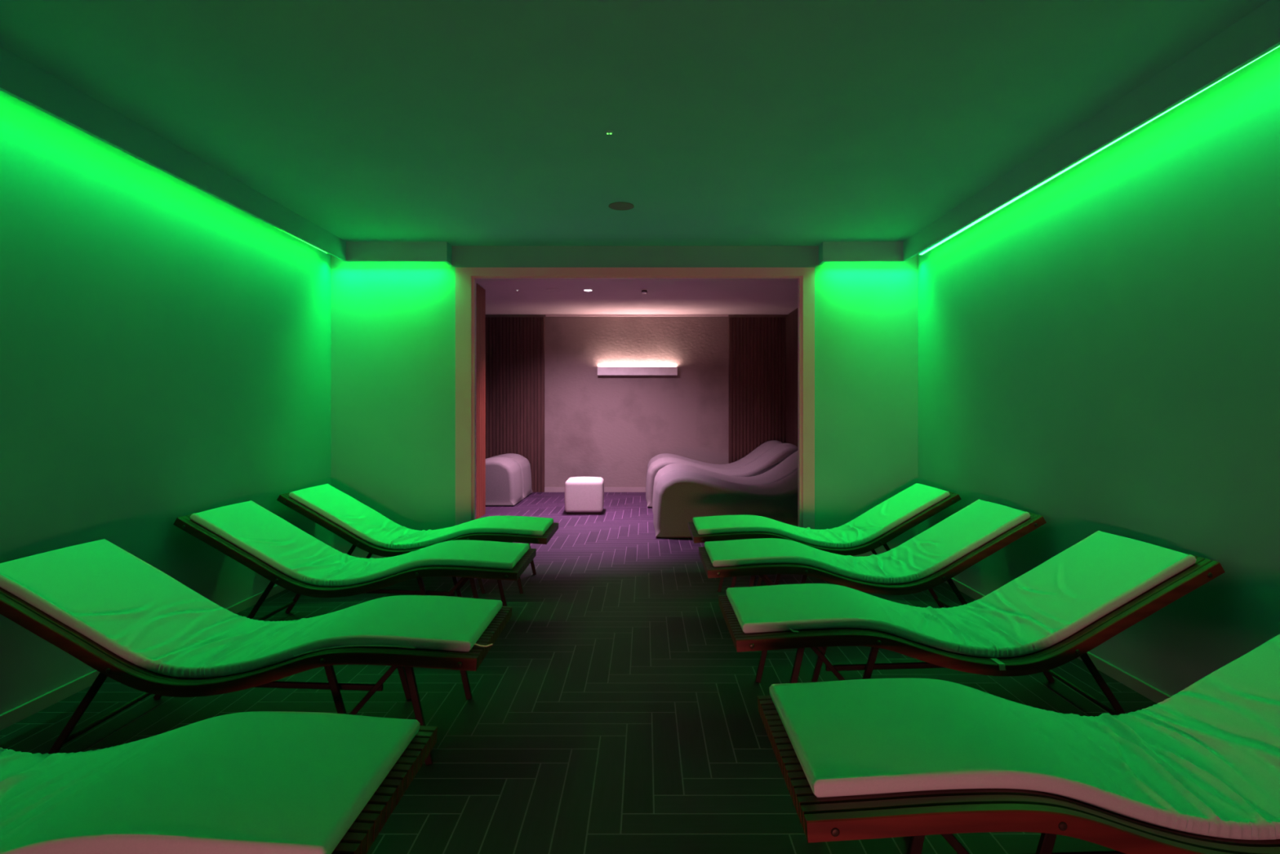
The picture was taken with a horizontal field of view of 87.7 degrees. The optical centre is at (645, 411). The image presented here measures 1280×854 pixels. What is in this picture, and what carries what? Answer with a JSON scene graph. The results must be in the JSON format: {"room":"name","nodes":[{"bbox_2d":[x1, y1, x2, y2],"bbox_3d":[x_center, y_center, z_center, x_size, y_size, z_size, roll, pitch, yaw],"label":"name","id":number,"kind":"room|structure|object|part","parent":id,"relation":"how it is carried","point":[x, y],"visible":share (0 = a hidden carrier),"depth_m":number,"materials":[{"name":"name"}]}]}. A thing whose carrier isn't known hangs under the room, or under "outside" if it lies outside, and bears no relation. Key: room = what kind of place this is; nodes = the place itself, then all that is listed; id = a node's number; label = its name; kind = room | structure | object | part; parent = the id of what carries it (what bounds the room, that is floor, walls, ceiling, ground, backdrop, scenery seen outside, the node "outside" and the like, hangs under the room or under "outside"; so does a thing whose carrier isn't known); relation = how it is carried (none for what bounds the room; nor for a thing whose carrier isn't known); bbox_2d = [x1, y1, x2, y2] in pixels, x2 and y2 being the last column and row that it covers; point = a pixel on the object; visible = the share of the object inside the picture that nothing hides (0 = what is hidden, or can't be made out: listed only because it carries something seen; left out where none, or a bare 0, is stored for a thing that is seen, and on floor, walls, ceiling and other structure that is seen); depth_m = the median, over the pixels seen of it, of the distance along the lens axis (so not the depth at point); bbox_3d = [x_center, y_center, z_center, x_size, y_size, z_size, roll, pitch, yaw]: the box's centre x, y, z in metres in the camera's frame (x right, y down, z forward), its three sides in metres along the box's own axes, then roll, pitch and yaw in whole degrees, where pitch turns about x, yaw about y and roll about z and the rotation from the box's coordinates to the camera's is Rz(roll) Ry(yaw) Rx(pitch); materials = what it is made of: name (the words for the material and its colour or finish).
{"room":"spa","nodes":[
{"label":"spa","id":0,"kind":"room"},
{"bbox_2d":[0,90,331,714],"bbox_3d":[-2.740,-0.045,1.000,0.200,2.690,9.200,0,0,0],"label":"wall","id":1,"kind":"structure","parent":0,"point":[166,345],"depth_m":3.47,"materials":[{"name":"paint"}]},
{"bbox_2d":[0,584,285,730],"bbox_3d":[-2.633,1.271,1.100,0.014,0.058,9.000,0,0,0],"label":"baseboard","id":2,"kind":"structure","parent":1,"relation":"attached to","point":[15,715],"depth_m":2.99,"materials":[{"name":"paint"}]},
{"bbox_2d":[0,45,346,262],"bbox_3d":[-2.461,-1.310,1.041,0.022,0.160,8.882,0,0,0],"label":"light cove","id":3,"kind":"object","parent":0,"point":[21,79],"depth_m":3.25,"materials":[{"name":"paint"}]},
{"bbox_2d":[0,492,1156,853],"bbox_3d":[-0.905,1.360,3.670,6.790,0.120,14.540,0,0,0],"label":"floor","id":4,"kind":"structure","parent":0,"point":[615,709],"depth_m":2.92,"materials":[{"name":"tile"}]},
{"bbox_2d":[0,711,437,853],"bbox_3d":[-1.544,0.938,1.572,1.909,0.733,0.655,0,0,0],"label":"lounger","id":5,"kind":"object","parent":4,"relation":"on","point":[257,782],"visible":1,"depth_m":1.51,"materials":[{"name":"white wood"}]},
{"bbox_3d":[-1.544,0.811,1.880,1.909,0.447,0.030,0,0,0],"label":"rail","id":6,"kind":"part","parent":5,"relation":"part of","materials":[{"name":"brown wood"}]},
{"bbox_2d":[0,538,512,764],"bbox_3d":[-1.547,0.938,2.735,1.944,0.733,0.655,0,0,0],"label":"lounger","id":7,"kind":"object","parent":4,"relation":"on","point":[98,602],"visible":1,"depth_m":2.54,"materials":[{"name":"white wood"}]},
{"bbox_3d":[-2.093,1.119,2.458,0.254,0.373,0.016,0,0,0],"label":"leg","id":8,"kind":"part","parent":7,"relation":"part of","materials":[{"name":"paint"}]},
{"bbox_3d":[-2.093,1.119,3.013,0.254,0.373,0.016,0,0,0],"label":"leg","id":9,"kind":"part","parent":7,"relation":"part of","materials":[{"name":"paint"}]},
{"bbox_3d":[-1.564,0.811,2.427,1.909,0.447,0.030,0,0,0],"label":"rail","id":10,"kind":"part","parent":7,"relation":"part of","materials":[{"name":"brown wood"}]},
{"bbox_3d":[-1.552,0.780,2.735,1.815,0.417,0.561,0,0,0],"label":"mattress","id":11,"kind":"part","parent":7,"relation":"part of","materials":[{"name":"fabric"}]},
{"bbox_3d":[-1.564,0.811,3.043,1.909,0.447,0.030,0,0,0],"label":"rail","id":12,"kind":"part","parent":7,"relation":"part of","materials":[{"name":"brown wood"}]},
{"bbox_3d":[-1.119,1.110,2.458,0.132,0.384,0.016,0,0,0],"label":"leg","id":13,"kind":"part","parent":7,"relation":"part of","materials":[{"name":"paint"}]},
{"bbox_3d":[-1.072,0.883,2.456,0.445,0.046,0.009,0,0,1],"label":"tie cord","id":14,"kind":"part","parent":7,"relation":"part of","materials":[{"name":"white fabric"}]},
{"bbox_3d":[-1.119,1.110,3.013,0.132,0.384,0.016,0,0,0],"label":"leg","id":15,"kind":"part","parent":7,"relation":"part of","materials":[{"name":"paint"}]},
{"bbox_3d":[-0.836,1.109,2.458,0.107,0.385,0.016,0,0,0],"label":"leg","id":16,"kind":"part","parent":7,"relation":"part of","materials":[{"name":"paint"}]},
{"bbox_3d":[-0.836,1.109,3.013,0.107,0.385,0.016,0,0,0],"label":"leg","id":17,"kind":"part","parent":7,"relation":"part of","materials":[{"name":"paint"}]},
{"bbox_3d":[-0.610,0.880,2.512,0.070,0.011,0.013,0,0,6],"label":"tie cord","id":18,"kind":"part","parent":7,"relation":"part of","materials":[{"name":"white fabric"}]},
{"bbox_2d":[173,500,536,620],"bbox_3d":[-1.664,0.938,4.020,1.909,0.734,0.655,0,0,0],"label":"lounger","id":19,"kind":"object","parent":4,"relation":"on","point":[292,559],"visible":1,"depth_m":3.79,"materials":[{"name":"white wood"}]},
{"bbox_3d":[-2.193,1.119,3.743,0.254,0.373,0.016,0,0,0],"label":"leg","id":20,"kind":"part","parent":19,"relation":"part of","materials":[{"name":"paint"}]},
{"bbox_3d":[-2.193,1.119,4.298,0.254,0.373,0.016,0,0,0],"label":"leg","id":21,"kind":"part","parent":19,"relation":"part of","materials":[{"name":"paint"}]},
{"bbox_3d":[-1.664,0.811,3.712,1.909,0.447,0.030,0,0,0],"label":"rail","id":22,"kind":"part","parent":19,"relation":"part of","materials":[{"name":"brown wood"}]},
{"bbox_3d":[-1.652,0.780,4.020,1.815,0.417,0.561,0,0,0],"label":"mattress","id":23,"kind":"part","parent":19,"relation":"part of","materials":[{"name":"fabric"}]},
{"bbox_3d":[-1.219,1.110,3.743,0.132,0.384,0.016,0,0,0],"label":"leg","id":24,"kind":"part","parent":19,"relation":"part of","materials":[{"name":"paint"}]},
{"bbox_3d":[-1.219,1.110,4.298,0.132,0.384,0.016,0,0,0],"label":"leg","id":25,"kind":"part","parent":19,"relation":"part of","materials":[{"name":"paint"}]},
{"bbox_3d":[-0.936,1.109,3.743,0.107,0.385,0.016,0,0,0],"label":"leg","id":26,"kind":"part","parent":19,"relation":"part of","materials":[{"name":"paint"}]},
{"bbox_3d":[-0.936,1.109,4.298,0.107,0.385,0.016,0,0,0],"label":"leg","id":27,"kind":"part","parent":19,"relation":"part of","materials":[{"name":"paint"}]},
{"bbox_2d":[276,484,558,594],"bbox_3d":[-1.649,0.938,5.030,1.909,0.733,0.655,0,0,0],"label":"lounger","id":28,"kind":"object","parent":4,"relation":"on","point":[327,506],"visible":0.99,"depth_m":4.79,"materials":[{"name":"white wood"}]},
{"bbox_3d":[-2.178,1.119,4.753,0.254,0.373,0.016,0,0,0],"label":"leg","id":29,"kind":"part","parent":28,"relation":"part of","materials":[{"name":"paint"}]},
{"bbox_3d":[-2.178,1.119,5.308,0.254,0.373,0.016,0,0,0],"label":"leg","id":30,"kind":"part","parent":28,"relation":"part of","materials":[{"name":"paint"}]},
{"bbox_3d":[-1.649,0.811,4.722,1.909,0.447,0.030,0,0,0],"label":"rail","id":31,"kind":"part","parent":28,"relation":"part of","materials":[{"name":"brown wood"}]},
{"bbox_3d":[-1.637,0.780,5.030,1.815,0.416,0.559,0,0,0],"label":"mattress","id":32,"kind":"part","parent":28,"relation":"part of","materials":[{"name":"fabric"}]},
{"bbox_3d":[-1.204,1.110,4.753,0.132,0.384,0.016,0,0,0],"label":"leg","id":33,"kind":"part","parent":28,"relation":"part of","materials":[{"name":"paint"}]},
{"bbox_3d":[-0.921,1.109,4.753,0.107,0.385,0.016,0,0,0],"label":"leg","id":34,"kind":"part","parent":28,"relation":"part of","materials":[{"name":"paint"}]},
{"bbox_3d":[-0.921,1.109,5.308,0.107,0.385,0.016,0,0,0],"label":"leg","id":35,"kind":"part","parent":28,"relation":"part of","materials":[{"name":"paint"}]},
{"bbox_2d":[485,457,524,506],"bbox_3d":[-2.847,0.874,9.455,2.151,0.853,0.730,0,0,0],"label":"couch","id":36,"kind":"object","parent":4,"relation":"on","point":[504,483],"visible":0.28,"depth_m":9.09,"materials":[{"name":"fabric"}]},
{"bbox_2d":[486,453,533,497],"bbox_3d":[-2.847,0.874,10.241,2.151,0.853,0.758,0,0,0],"label":"couch","id":37,"kind":"object","parent":4,"relation":"on","point":[524,464],"visible":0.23,"depth_m":10.05,"materials":[{"name":"fabric"}]},
{"bbox_2d":[564,476,604,514],"bbox_3d":[-0.780,1.074,8.600,0.484,0.452,0.484,0,0,-2],"label":"pouf","id":38,"kind":"object","parent":4,"relation":"on","point":[583,495],"visible":1,"depth_m":8.36,"materials":[{"name":"leather"}]},
{"bbox_2d":[645,440,782,485],"bbox_3d":[1.082,0.874,10.235,2.151,0.853,0.850,0,0,0],"label":"couch","id":39,"kind":"object","parent":4,"relation":"on","point":[762,449],"visible":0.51,"depth_m":10.01,"materials":[{"name":"fabric"}]},
{"bbox_2d":[645,443,798,507],"bbox_3d":[1.082,0.874,9.357,2.151,0.853,0.815,0,0,0],"label":"couch","id":40,"kind":"object","parent":4,"relation":"on","point":[775,455],"visible":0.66,"depth_m":9.03,"materials":[{"name":"fabric"}]},
{"bbox_2d":[652,450,798,512],"bbox_3d":[1.162,0.874,8.188,2.151,0.853,0.925,0,0,0],"label":"couch","id":41,"kind":"object","parent":4,"relation":"on","point":[789,465],"visible":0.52,"depth_m":7.96,"materials":[{"name":"fabric"}]},
{"bbox_2d":[653,469,798,537],"bbox_3d":[1.162,0.874,7.240,2.151,0.853,0.869,0,0,0],"label":"lounge chair","id":42,"kind":"object","parent":4,"relation":"on","point":[681,496],"visible":0.52,"depth_m":6.80,"materials":[{"name":"fabric"}]},
{"bbox_2d":[688,483,961,591],"bbox_3d":[1.299,0.938,5.075,1.909,0.733,0.655,0,0,0],"label":"lounger","id":43,"kind":"object","parent":4,"relation":"on","point":[873,529],"visible":0.98,"depth_m":4.83,"materials":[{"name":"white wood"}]},
{"bbox_3d":[0.571,1.109,4.798,0.107,0.385,0.016,0,0,0],"label":"leg","id":44,"kind":"part","parent":43,"relation":"part of","materials":[{"name":"paint"}]},
{"bbox_3d":[0.854,1.110,4.798,0.132,0.384,0.016,0,0,0],"label":"leg","id":45,"kind":"part","parent":43,"relation":"part of","materials":[{"name":"paint"}]},
{"bbox_3d":[1.287,0.780,5.075,1.815,0.417,0.561,0,0,0],"label":"mattress","id":46,"kind":"part","parent":43,"relation":"part of","materials":[{"name":"fabric"}]},
{"bbox_3d":[1.299,0.811,4.767,1.909,0.447,0.030,0,0,0],"label":"rail","id":47,"kind":"part","parent":43,"relation":"part of","materials":[{"name":"brown wood"}]},
{"bbox_3d":[1.828,1.119,4.798,0.254,0.373,0.016,0,0,0],"label":"leg","id":48,"kind":"part","parent":43,"relation":"part of","materials":[{"name":"paint"}]},
{"bbox_2d":[698,498,1046,608],"bbox_3d":[1.304,0.938,4.075,1.909,0.734,0.655,0,0,0],"label":"lounger","id":49,"kind":"object","parent":4,"relation":"on","point":[971,535],"visible":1,"depth_m":3.84,"materials":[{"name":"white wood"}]},
{"bbox_3d":[0.576,1.109,4.353,0.107,0.385,0.016,0,0,0],"label":"leg","id":50,"kind":"part","parent":49,"relation":"part of","materials":[{"name":"paint"}]},
{"bbox_3d":[0.576,1.109,3.797,0.107,0.385,0.016,0,0,0],"label":"leg","id":51,"kind":"part","parent":49,"relation":"part of","materials":[{"name":"paint"}]},
{"bbox_3d":[0.859,1.110,4.353,0.132,0.384,0.016,0,0,0],"label":"leg","id":52,"kind":"part","parent":49,"relation":"part of","materials":[{"name":"paint"}]},
{"bbox_3d":[0.859,1.110,3.797,0.132,0.384,0.016,0,0,0],"label":"leg","id":53,"kind":"part","parent":49,"relation":"part of","materials":[{"name":"paint"}]},
{"bbox_3d":[1.833,1.119,4.353,0.254,0.373,0.016,0,0,0],"label":"leg","id":54,"kind":"part","parent":49,"relation":"part of","materials":[{"name":"paint"}]},
{"bbox_3d":[1.833,1.119,3.797,0.254,0.373,0.016,0,0,0],"label":"leg","id":55,"kind":"part","parent":49,"relation":"part of","materials":[{"name":"paint"}]},
{"bbox_2d":[718,530,1225,715],"bbox_3d":[1.309,0.938,2.925,1.909,0.734,0.655,0,0,0],"label":"lounger","id":56,"kind":"object","parent":4,"relation":"on","point":[1051,615],"visible":1,"depth_m":2.71,"materials":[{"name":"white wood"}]},
{"bbox_3d":[0.581,1.109,3.203,0.107,0.385,0.016,0,0,0],"label":"leg","id":57,"kind":"part","parent":56,"relation":"part of","materials":[{"name":"paint"}]},
{"bbox_3d":[0.581,1.109,2.647,0.107,0.385,0.016,0,0,0],"label":"leg","id":58,"kind":"part","parent":56,"relation":"part of","materials":[{"name":"paint"}]},
{"bbox_3d":[0.864,1.110,3.203,0.132,0.384,0.016,0,0,0],"label":"leg","id":59,"kind":"part","parent":56,"relation":"part of","materials":[{"name":"paint"}]},
{"bbox_3d":[0.864,1.110,2.647,0.132,0.384,0.016,0,0,0],"label":"leg","id":60,"kind":"part","parent":56,"relation":"part of","materials":[{"name":"paint"}]},
{"bbox_3d":[1.309,0.811,3.233,1.909,0.447,0.030,0,0,0],"label":"rail","id":61,"kind":"part","parent":56,"relation":"part of","materials":[{"name":"brown wood"}]},
{"bbox_3d":[1.297,0.780,2.940,1.815,0.417,0.560,0,0,0],"label":"mattress","id":62,"kind":"part","parent":56,"relation":"part of","materials":[{"name":"fabric"}]},
{"bbox_3d":[1.309,0.811,2.617,1.909,0.447,0.030,0,0,0],"label":"rail","id":63,"kind":"part","parent":56,"relation":"part of","materials":[{"name":"brown wood"}]},
{"bbox_3d":[1.838,1.119,3.203,0.254,0.373,0.016,0,0,0],"label":"leg","id":64,"kind":"part","parent":56,"relation":"part of","materials":[{"name":"paint"}]},
{"bbox_3d":[1.838,1.119,2.647,0.254,0.373,0.016,0,0,0],"label":"leg","id":65,"kind":"part","parent":56,"relation":"part of","materials":[{"name":"paint"}]},
{"bbox_2d":[757,634,1279,853],"bbox_3d":[1.306,0.938,1.775,1.909,0.734,0.655,0,0,0],"label":"lounger","id":66,"kind":"object","parent":4,"relation":"on","point":[1196,770],"visible":1,"depth_m":1.66,"materials":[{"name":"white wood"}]},
{"bbox_3d":[1.306,0.811,2.083,1.909,0.447,0.030,0,0,0],"label":"rail","id":67,"kind":"part","parent":66,"relation":"part of","materials":[{"name":"brown wood"}]},
{"bbox_3d":[0.578,1.109,1.498,0.107,0.385,0.016,0,0,0],"label":"leg","id":68,"kind":"part","parent":66,"relation":"part of","materials":[{"name":"paint"}]},
{"bbox_3d":[1.306,0.811,1.467,1.909,0.447,0.030,0,0,0],"label":"rail","id":69,"kind":"part","parent":66,"relation":"part of","materials":[{"name":"brown wood"}]},
{"bbox_3d":[0.861,1.110,1.498,0.132,0.384,0.016,0,0,0],"label":"leg","id":70,"kind":"part","parent":66,"relation":"part of","materials":[{"name":"paint"}]},
{"bbox_2d":[331,245,917,558],"bbox_3d":[-0.175,-0.203,5.630,5.330,3.007,0.060,0,0,0],"label":"wall","id":71,"kind":"structure","parent":0,"point":[393,323],"depth_m":5.60,"materials":[{"name":"paint"}]},
{"bbox_2d":[346,241,452,264],"bbox_3d":[-2.038,-1.310,5.530,0.825,0.160,0.140,0,0,0],"label":"trim","id":72,"kind":"structure","parent":71,"relation":"attached to","point":[356,251],"depth_m":5.46,"materials":[{"name":"paint"}]},
{"bbox_2d":[455,267,814,528],"bbox_3d":[-0.086,0.048,5.614,3.007,2.504,0.072,0,0,0],"label":"door frame","id":73,"kind":"structure","parent":71,"relation":"in","point":[465,277],"depth_m":5.58,"materials":[{"name":"paint"}]},
{"bbox_2d":[818,241,902,264],"bbox_3d":[1.784,-1.310,5.530,0.657,0.160,0.140,0,0,0],"label":"trim","id":74,"kind":"structure","parent":71,"relation":"attached to","point":[828,251],"depth_m":5.46,"materials":[{"name":"paint"}]},
{"bbox_2d":[902,0,1279,262],"bbox_3d":[2.123,-1.310,1.041,0.022,0.160,8.882,0,0,0],"label":"light cove","id":75,"kind":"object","parent":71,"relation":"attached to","point":[1257,33],"depth_m":2.90,"materials":[{"name":"paint"}]},
{"bbox_2d":[0,0,1269,245],"bbox_3d":[-0.175,-1.540,1.000,5.330,0.300,9.200,0,0,0],"label":"ceiling","id":76,"kind":"structure","parent":0,"point":[456,122],"depth_m":2.96,"materials":[{"name":"paint"}]},
{"bbox_2d":[604,129,613,134],"bbox_3d":[-0.179,-1.384,3.317,0.042,0.012,0.042,0,0,0],"label":"recessed light","id":77,"kind":"object","parent":76,"relation":"in","point":[608,132],"visible":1,"depth_m":3.31,"materials":[{"name":"paint"}]},
{"bbox_2d":[608,201,634,210],"bbox_3d":[-0.163,-1.387,4.513,0.174,0.006,0.174,0,0,0],"label":"ceiling speaker","id":78,"kind":"object","parent":76,"relation":"attached to","point":[620,206],"visible":1,"depth_m":4.50,"materials":[{"name":"grey plastic"}]},
{"bbox_2d":[609,203,632,209],"bbox_3d":[-0.163,-1.387,4.513,0.157,0.005,0.157,0,0,-15],"label":"grille","id":79,"kind":"object","parent":78,"relation":"attached to","point":[613,206],"depth_m":4.50,"materials":[{"name":"grey plastic"}]},
{"bbox_2d":[919,45,1279,254],"bbox_3d":[2.218,-1.281,3.560,0.024,0.026,3.620,0,-1,0],"label":"led strip","id":80,"kind":"object","parent":76,"relation":"attached to","point":[1130,132],"visible":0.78,"depth_m":3.65,"materials":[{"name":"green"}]},
{"bbox_2d":[485,314,787,487],"bbox_3d":[-0.905,-0.129,10.840,6.790,2.857,0.200,0,0,0],"label":"wall","id":81,"kind":"structure","parent":0,"point":[610,428],"depth_m":10.74,"materials":[{"name":"paint"}]},
{"bbox_2d":[485,316,544,492],"bbox_3d":[-2.786,-0.106,10.723,2.328,2.812,0.035,0,0,0],"label":"wall panel","id":82,"kind":"object","parent":81,"relation":"attached to","point":[515,345],"visible":0.25,"depth_m":10.71,"materials":[{"name":"brown wood"}]},
{"bbox_2d":[544,487,645,492],"bbox_3d":[-0.140,1.261,10.732,2.964,0.078,0.016,0,0,0],"label":"baseboard","id":83,"kind":"structure","parent":81,"relation":"attached to","point":[546,489],"depth_m":10.72,"materials":[{"name":"paint"}]},
{"bbox_2d":[546,314,728,316],"bbox_3d":[-0.133,-1.542,10.725,2.935,0.030,0.030,0,0,0],"label":"trim","id":84,"kind":"structure","parent":81,"relation":"attached to","point":[547,315],"depth_m":10.71,"materials":[{"name":"paint"}]},
{"bbox_2d":[597,366,677,375],"bbox_3d":[-0.127,-0.644,10.693,1.276,0.132,0.095,0,0,0],"label":"wall lamp","id":85,"kind":"object","parent":81,"relation":"attached to","point":[602,371],"visible":1,"depth_m":10.65,"materials":[{"name":"grey metal"}]},
{"bbox_2d":[728,316,784,463],"bbox_3d":[1.794,-0.106,10.723,0.903,2.812,0.035,0,0,0],"label":"wall panel","id":86,"kind":"object","parent":81,"relation":"attached to","point":[756,344],"visible":0.69,"depth_m":10.71,"materials":[{"name":"brown wood"}]},
{"bbox_2d":[475,279,798,314],"bbox_3d":[-0.905,-1.632,8.300,6.790,0.150,5.280,0,0,0],"label":"ceiling","id":87,"kind":"structure","parent":0,"point":[607,296],"depth_m":9.06,"materials":[{"name":"paint"}]},
{"bbox_2d":[640,288,648,293],"bbox_3d":[-0.013,-1.529,8.508,0.100,0.056,0.100,0,0,0],"label":"smoke detector","id":88,"kind":"object","parent":87,"relation":"attached to","point":[644,291],"visible":1,"depth_m":8.48,"materials":[{"name":"paint"}]},
{"bbox_2d":[917,46,1279,696],"bbox_3d":[2.390,-0.045,1.000,0.200,2.690,9.200,0,0,0],"label":"wall","id":89,"kind":"structure","parent":0,"point":[1099,350],"depth_m":3.09,"materials":[{"name":"paint"}]},
{"bbox_2d":[945,577,1171,703],"bbox_3d":[2.283,1.271,1.100,0.014,0.058,9.000,0,0,0],"label":"baseboard","id":90,"kind":"structure","parent":89,"relation":"attached to","point":[1152,693],"depth_m":3.20,"materials":[{"name":"paint"}]},
{"bbox_3d":[-2.177,-0.129,7.055,0.245,2.857,2.790,0,0,0],"label":"wall partition","id":91,"kind":"structure","parent":0,"visible":0},
{"bbox_2d":[475,283,485,519],"bbox_3d":[-2.040,-0.118,7.060,0.030,2.837,2.780,0,0,0],"label":"wall panel","id":92,"kind":"object","parent":91,"relation":"attached to","point":[480,291],"visible":0.21,"depth_m":8.19,"materials":[{"name":"brown wood"}]},
{"bbox_3d":[2.390,-0.129,8.200,0.200,2.857,5.080,0,0,0],"label":"wall","id":93,"kind":"structure","parent":0,"visible":0},
{"bbox_2d":[785,308,798,447],"bbox_3d":[2.272,-0.106,8.205,0.035,2.812,5.070,0,0,0],"label":"wall panel","id":94,"kind":"object","parent":93,"relation":"attached to","point":[792,320],"visible":0.12,"depth_m":10.23,"materials":[{"name":"brown wood"}]}
]}

